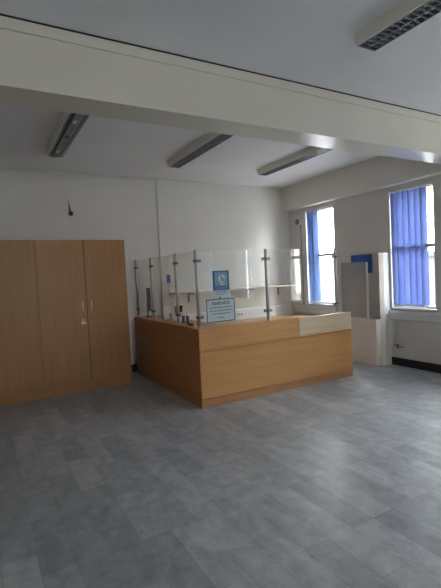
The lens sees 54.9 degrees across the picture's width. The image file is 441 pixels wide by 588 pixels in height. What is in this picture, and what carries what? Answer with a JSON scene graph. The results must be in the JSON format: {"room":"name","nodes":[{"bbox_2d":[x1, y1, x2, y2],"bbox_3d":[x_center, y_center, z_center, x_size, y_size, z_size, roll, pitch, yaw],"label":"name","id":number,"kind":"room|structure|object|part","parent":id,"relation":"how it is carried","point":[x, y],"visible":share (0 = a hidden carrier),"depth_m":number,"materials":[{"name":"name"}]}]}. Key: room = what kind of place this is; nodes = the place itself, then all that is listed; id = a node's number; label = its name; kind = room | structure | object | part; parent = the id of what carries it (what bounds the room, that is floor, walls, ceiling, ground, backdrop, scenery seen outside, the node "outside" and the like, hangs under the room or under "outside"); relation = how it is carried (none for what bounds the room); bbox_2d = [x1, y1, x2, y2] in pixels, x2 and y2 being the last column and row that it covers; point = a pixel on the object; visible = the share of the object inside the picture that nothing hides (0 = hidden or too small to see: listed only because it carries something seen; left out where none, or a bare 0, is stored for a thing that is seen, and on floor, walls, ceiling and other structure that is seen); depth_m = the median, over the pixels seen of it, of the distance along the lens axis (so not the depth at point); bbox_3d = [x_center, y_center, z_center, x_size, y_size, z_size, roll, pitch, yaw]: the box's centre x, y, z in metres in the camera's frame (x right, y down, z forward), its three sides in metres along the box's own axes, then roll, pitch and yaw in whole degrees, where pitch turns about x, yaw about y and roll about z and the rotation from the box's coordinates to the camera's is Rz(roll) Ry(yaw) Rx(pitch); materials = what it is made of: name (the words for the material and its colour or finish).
{"room":"reception area","nodes":[
{"label":"reception area","id":0,"kind":"room"},
{"bbox_2d":[0,168,292,364],"bbox_3d":[-2.102,-0.295,7.103,8.840,3.360,0.140,-4,3,-29],"label":"wall","id":1,"kind":"structure","parent":0,"point":[239,222],"depth_m":7.67,"materials":[{"name":"paint"}]},
{"bbox_2d":[68,200,72,215],"bbox_3d":[-2.400,-1.380,6.790,0.076,0.257,0.078,-4,3,-29],"label":"beacon","id":2,"kind":"object","parent":1,"relation":"attached to","point":[70,213],"visible":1,"depth_m":6.78,"materials":[{"name":"red plastic"}]},
{"bbox_2d":[0,168,163,315],"bbox_3d":[-3.403,-0.640,6.260,5.416,2.438,0.035,-4,3,-29],"label":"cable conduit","id":3,"kind":"object","parent":1,"relation":"attached to","point":[4,169],"visible":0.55,"depth_m":7.38,"materials":[{"name":"paint"}]},
{"bbox_2d":[131,364,136,371],"bbox_3d":[-2.183,1.335,6.994,8.100,0.125,0.018,-4,3,-29],"label":"baseboard","id":4,"kind":"structure","parent":1,"relation":"attached to","point":[134,366],"depth_m":7.37,"materials":[{"name":"black"}]},
{"bbox_2d":[129,304,292,331],"bbox_3d":[-0.106,0.439,8.134,3.744,0.205,0.053,-4,3,-29],"label":"dado trunking","id":5,"kind":"object","parent":1,"relation":"attached to","point":[256,312],"visible":0.43,"depth_m":8.54,"materials":[{"name":"white plastic"}]},
{"bbox_2d":[170,284,299,301],"bbox_3d":[0.368,-0.012,8.270,2.800,0.205,0.269,-4,3,-29],"label":"wall shelf","id":6,"kind":"object","parent":1,"relation":"attached to","point":[277,286],"visible":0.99,"depth_m":8.25,"materials":[{"name":"beige laminate"}]},
{"bbox_2d":[0,361,440,587],"bbox_3d":[1.110,1.524,1.660,8.840,0.100,12.830,-4,3,-29],"label":"floor","id":7,"kind":"structure","parent":0,"point":[336,483],"depth_m":3.19,"materials":[{"name":"plastic"}]},
{"bbox_2d":[0,240,44,405],"bbox_3d":[-3.247,0.394,5.908,1.258,2.205,0.821,-4,3,-29],"label":"tall cabinet","id":8,"kind":"object","parent":7,"relation":"on","point":[21,364],"visible":1,"depth_m":5.74,"materials":[{"name":"brown wood"}]},
{"bbox_2d":[34,240,131,397],"bbox_3d":[-2.145,0.312,6.510,1.255,2.205,0.857,-4,3,-29],"label":"tall cabinet","id":9,"kind":"object","parent":7,"relation":"on","point":[82,284],"visible":0.98,"depth_m":6.15,"materials":[{"name":"brown wood"}]},
{"bbox_3d":[-2.227,0.264,6.029,0.640,2.052,0.020,-4,3,-29],"label":"door","id":10,"kind":"part","parent":9,"relation":"part of","materials":[{"name":"brown wood"}]},
{"bbox_3d":[-1.689,0.224,6.333,0.582,2.052,0.020,-4,3,-29],"label":"door","id":11,"kind":"part","parent":9,"relation":"part of","materials":[{"name":"brown wood"}]},
{"bbox_2d":[134,312,352,408],"bbox_3d":[0.272,0.803,6.745,2.545,0.965,2.455,-4,3,-29],"label":"reception desk","id":12,"kind":"object","parent":7,"relation":"on","point":[211,365],"depth_m":5.66,"materials":[{"name":"brown wood"}]},
{"bbox_2d":[134,260,140,316],"bbox_3d":[-1.396,-0.091,7.123,0.068,0.950,0.096,-4,3,-29],"label":"post","id":13,"kind":"object","parent":12,"relation":"on","point":[135,261],"visible":1,"depth_m":7.12,"materials":[{"name":"silver metal"}]},
{"bbox_2d":[146,288,155,317],"bbox_3d":[-1.173,0.138,7.034,0.150,0.480,0.400,-3,3,-13],"label":"computer monitor","id":14,"kind":"object","parent":12,"relation":"on","point":[148,295],"visible":0.91,"depth_m":6.84,"materials":[{"name":"grey plastic"}]},
{"bbox_2d":[149,258,155,319],"bbox_3d":[-1.045,-0.080,6.504,0.068,0.950,0.124,-4,3,-29],"label":"post","id":15,"kind":"object","parent":12,"relation":"on","point":[153,310],"visible":1,"depth_m":6.48,"materials":[{"name":"silver metal"}]},
{"bbox_2d":[162,305,170,319],"bbox_3d":[-0.813,0.279,6.487,0.140,0.210,0.080,-4,3,-29],"label":"holder","id":16,"kind":"object","parent":12,"relation":"on","point":[167,309],"visible":0.79,"depth_m":6.46,"materials":[{"name":"white plastic"}]},
{"bbox_3d":[-0.826,0.963,6.143,0.020,0.584,2.425,-4,3,-29],"label":"panel","id":17,"kind":"part","parent":12,"relation":"part of","materials":[{"name":"brown wood"}]},
{"bbox_2d":[170,304,182,319],"bbox_3d":[-0.638,0.271,6.145,0.170,0.241,0.146,-4,3,-29],"label":"card terminal","id":18,"kind":"object","parent":12,"relation":"on","point":[173,316],"visible":0.71,"depth_m":6.11,"materials":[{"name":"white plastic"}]},
{"bbox_3d":[-0.612,0.254,6.128,0.130,0.209,0.081,-4,3,-29],"label":"casing","id":19,"kind":"part","parent":18,"relation":"part of","materials":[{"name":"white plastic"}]},
{"bbox_2d":[173,253,180,324],"bbox_3d":[-0.585,-0.067,5.690,0.068,0.950,0.124,-4,3,-29],"label":"post","id":20,"kind":"object","parent":12,"relation":"on","point":[175,263],"visible":1,"depth_m":5.67,"materials":[{"name":"silver metal"}]},
{"bbox_2d":[193,250,203,328],"bbox_3d":[-0.272,-0.059,5.168,0.096,0.950,0.096,-4,3,-29],"label":"post","id":21,"kind":"object","parent":12,"relation":"on","point":[196,260],"visible":1,"depth_m":5.13,"materials":[{"name":"silver metal"}]},
{"bbox_3d":[0.170,-0.104,5.401,0.968,0.905,0.008,-4,3,-29],"label":"glass panel","id":22,"kind":"object","parent":21,"relation":"attached to","visible":0},
{"bbox_2d":[206,297,235,322],"bbox_3d":[0.006,0.202,5.307,0.415,0.296,0.002,-4,3,-29],"label":"notice","id":23,"kind":"object","parent":22,"relation":"attached to","point":[220,309],"visible":1,"depth_m":5.30,"materials":[{"name":"blue"}]},
{"bbox_2d":[212,270,229,297],"bbox_3d":[0.009,-0.126,5.302,0.253,0.345,0.003,-4,3,-29],"label":"poster","id":24,"kind":"object","parent":22,"relation":"attached to","point":[220,278],"visible":1,"depth_m":5.30,"materials":[{"name":"blue paper"}]},
{"bbox_2d":[261,249,271,319],"bbox_3d":[0.619,-0.125,5.655,0.124,0.950,0.068,-4,3,-29],"label":"post","id":25,"kind":"object","parent":12,"relation":"on","point":[265,258],"visible":1,"depth_m":5.64,"materials":[{"name":"silver metal"}]},
{"bbox_3d":[0.866,0.906,5.723,2.515,0.568,0.030,-4,3,-29],"label":"panel","id":26,"kind":"part","parent":12,"relation":"part of","materials":[{"name":"brown wood"}]},
{"bbox_3d":[1.506,0.419,6.077,0.992,0.246,0.031,-4,3,-29],"label":"infill panel","id":27,"kind":"part","parent":12,"relation":"part of","materials":[{"name":"brown wood"}]},
{"bbox_2d":[331,248,338,311],"bbox_3d":[1.693,-0.205,6.262,0.096,0.950,0.068,-4,3,-29],"label":"post","id":28,"kind":"object","parent":12,"relation":"on","point":[334,255],"visible":1,"depth_m":6.25,"materials":[{"name":"silver metal"}]},
{"bbox_2d":[213,314,310,324],"bbox_3d":[0.475,0.868,8.065,2.830,0.697,0.640,-4,3,-29],"label":"desk","id":29,"kind":"object","parent":7,"relation":"on","point":[287,315],"visible":0.2,"depth_m":8.39,"materials":[{"name":"brown wood"}]},
{"bbox_2d":[351,316,381,365],"bbox_3d":[2.396,0.778,7.301,0.250,0.755,0.940,-4,3,-29],"label":"cabinet","id":30,"kind":"object","parent":7,"relation":"on","point":[366,333],"visible":0.53,"depth_m":7.02,"materials":[{"name":"beige laminate"}]},
{"bbox_2d":[340,262,368,318],"bbox_3d":[2.271,-0.075,7.211,0.024,0.964,0.588,-4,3,-29],"label":"screen","id":31,"kind":"object","parent":30,"relation":"on","point":[366,263],"visible":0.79,"depth_m":6.98,"materials":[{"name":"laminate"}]},
{"bbox_3d":[2.419,1.091,7.319,0.234,0.126,0.908,-4,3,-29],"label":"panel","id":32,"kind":"part","parent":30,"relation":"part of","materials":[{"name":"beige laminate"}]},
{"bbox_2d":[378,253,391,364],"bbox_3d":[2.681,0.246,6.897,0.198,1.825,0.042,-4,3,-29],"label":"boxed column","id":33,"kind":"structure","parent":7,"relation":"on","point":[384,285],"depth_m":6.88,"materials":[{"name":"white paint"}]},
{"bbox_2d":[0,0,440,187],"bbox_3d":[0.938,-1.938,1.504,8.840,0.120,12.830,-4,3,-29],"label":"ceiling","id":34,"kind":"structure","parent":0,"point":[311,42],"depth_m":3.65,"materials":[{"name":"paint"}]},
{"bbox_2d":[45,112,89,157],"bbox_3d":[-1.759,-1.846,4.863,0.240,0.096,1.825,-4,3,-29],"label":"ceiling light","id":35,"kind":"object","parent":34,"relation":"attached to","point":[69,125],"visible":0.7,"depth_m":4.80,"materials":[{"name":"white metal"}]},
{"bbox_2d":[167,132,233,167],"bbox_3d":[-0.267,-1.963,5.706,0.225,0.086,1.825,-4,3,-29],"label":"ceiling light","id":36,"kind":"object","parent":34,"relation":"attached to","point":[211,140],"visible":0.84,"depth_m":5.67,"materials":[{"name":"white metal"}]},
{"bbox_2d":[0,15,440,163],"bbox_3d":[-0.306,-1.684,3.577,8.400,0.450,0.325,-4,3,-29],"label":"ceiling beam","id":37,"kind":"structure","parent":34,"relation":"attached to","point":[42,67],"depth_m":3.46,"materials":[{"name":"paint"}]},
{"bbox_2d":[257,146,333,175],"bbox_3d":[1.169,-2.071,6.518,0.210,0.086,1.825,-4,3,-29],"label":"ceiling light","id":38,"kind":"object","parent":34,"relation":"attached to","point":[309,153],"visible":0.84,"depth_m":6.50,"materials":[{"name":"white metal"}]},
{"bbox_2d":[354,0,440,51],"bbox_3d":[1.562,-1.908,2.467,0.235,0.086,1.825,-4,3,-29],"label":"ceiling light","id":39,"kind":"object","parent":34,"relation":"attached to","point":[406,16],"visible":1,"depth_m":2.97,"materials":[{"name":"white metal"}]},
{"bbox_2d":[289,175,440,364],"bbox_3d":[4.734,-0.481,3.679,0.300,3.360,12.550,-4,3,-29],"label":"wall","id":40,"kind":"structure","parent":0,"point":[362,222],"depth_m":7.24,"materials":[{"name":"paint"}]},
{"bbox_2d":[0,13,440,115],"bbox_3d":[-0.235,-1.901,3.422,8.400,0.010,0.006,-4,3,-29],"label":"trim","id":41,"kind":"structure","parent":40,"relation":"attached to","point":[5,15],"depth_m":3.41,"materials":[{"name":"black"}]},
{"bbox_2d":[295,218,303,296],"bbox_3d":[1.629,-0.669,8.784,0.074,1.805,0.170,-4,3,-29],"label":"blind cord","id":42,"kind":"object","parent":40,"relation":"attached to","point":[298,220],"visible":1,"depth_m":8.72,"materials":[{"name":"white plastic"}]},
{"bbox_2d":[308,207,334,305],"bbox_3d":[1.990,-0.725,8.298,0.140,1.895,0.810,-4,3,-29],"label":"window","id":43,"kind":"structure","parent":40,"relation":"in","point":[323,303],"depth_m":8.28,"materials":[{"name":"white plastic"}]},
{"bbox_2d":[306,205,332,301],"bbox_3d":[1.976,-0.749,8.290,0.096,1.840,0.760,-4,3,-29],"label":"vertical blind","id":44,"kind":"object","parent":43,"relation":"attached to","point":[312,215],"visible":1,"depth_m":8.44,"materials":[{"name":"blue fabric"}]},
{"bbox_3d":[1.930,-1.653,8.249,0.038,0.027,0.760,-4,3,-29],"label":"head rail","id":45,"kind":"part","parent":44,"relation":"part of","materials":[{"name":"white plastic"}]},
{"bbox_3d":[2.010,0.208,8.325,0.080,0.028,0.810,-4,3,-29],"label":"sill","id":46,"kind":"part","parent":43,"relation":"part of","materials":[{"name":"white plastic"}]},
{"bbox_2d":[282,156,440,211],"bbox_3d":[2.283,-1.962,7.351,0.160,0.490,3.700,-4,3,-29],"label":"beam","id":47,"kind":"structure","parent":40,"relation":"attached to","point":[380,172],"depth_m":7.17,"materials":[{"name":"paint"}]},
{"bbox_2d":[351,254,371,272],"bbox_3d":[2.455,-0.524,7.381,0.020,0.320,0.460,-4,3,-29],"label":"notice board","id":48,"kind":"object","parent":40,"relation":"attached to","point":[357,261],"visible":1,"depth_m":7.39,"materials":[{"name":"blue"}]},
{"bbox_2d":[293,305,440,322],"bbox_3d":[4.625,0.389,3.626,0.053,0.130,12.440,-4,3,-29],"label":"dado trunking","id":49,"kind":"object","parent":40,"relation":"attached to","point":[404,315],"visible":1,"depth_m":7.16,"materials":[{"name":"white plastic"}]},
{"bbox_2d":[386,320,403,348],"bbox_3d":[2.804,0.647,6.810,0.124,0.440,0.229,-4,3,-29],"label":"radiator","id":50,"kind":"object","parent":40,"relation":"attached to","point":[391,338],"visible":1,"depth_m":6.81,"materials":[{"name":"white metal"}]},
{"bbox_3d":[2.751,0.635,6.843,0.065,0.415,0.118,-4,3,-29],"label":"panel","id":51,"kind":"part","parent":50,"relation":"part of","materials":[{"name":"white plastic"}]},
{"bbox_2d":[390,184,437,311],"bbox_3d":[2.981,-0.696,6.550,0.140,1.895,0.810,-4,3,-29],"label":"window","id":52,"kind":"structure","parent":40,"relation":"in","point":[429,308],"depth_m":6.35,"materials":[{"name":"white plastic"}]},
{"bbox_2d":[390,182,432,306],"bbox_3d":[2.966,-0.719,6.541,0.102,1.840,0.760,-4,3,-29],"label":"vertical blind","id":53,"kind":"object","parent":52,"relation":"attached to","point":[408,208],"visible":1,"depth_m":6.57,"materials":[{"name":"blue fabric"}]},
{"bbox_3d":[2.921,-1.623,6.500,0.038,0.027,0.760,-4,3,-29],"label":"head rail","id":54,"kind":"part","parent":53,"relation":"part of","materials":[{"name":"white plastic"}]},
{"bbox_3d":[3.001,0.238,6.577,0.080,0.028,0.810,-4,3,-29],"label":"sill","id":55,"kind":"part","parent":52,"relation":"part of","materials":[{"name":"white plastic"}]},
{"bbox_2d":[392,357,440,372],"bbox_3d":[5.292,1.162,2.586,0.018,0.125,10.050,-4,3,-29],"label":"baseboard","id":56,"kind":"structure","parent":40,"relation":"attached to","point":[426,366],"depth_m":6.55,"materials":[{"name":"black plastic"}]},
{"label":"outside","id":57,"kind":"structure","parent":0,"visible":0},
{"bbox_3d":[25.279,0.369,22.942,53.600,0.100,75.000,-4,3,-29],"label":"ground","id":58,"kind":"structure","parent":57,"visible":0},
{"bbox_2d":[320,251,435,305],"bbox_3d":[7.803,-0.873,30.839,6.450,3.400,14.400,-4,3,-29],"label":"building","id":59,"kind":"structure","parent":58,"relation":"on","point":[326,263],"depth_m":26.36,"materials":[{"name":"grey stone"}]},
{"bbox_3d":[6.555,-0.534,26.920,0.010,1.240,1.040,-4,3,-29],"label":"pane","id":60,"kind":"part","parent":59,"relation":"part of","materials":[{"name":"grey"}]}
]}

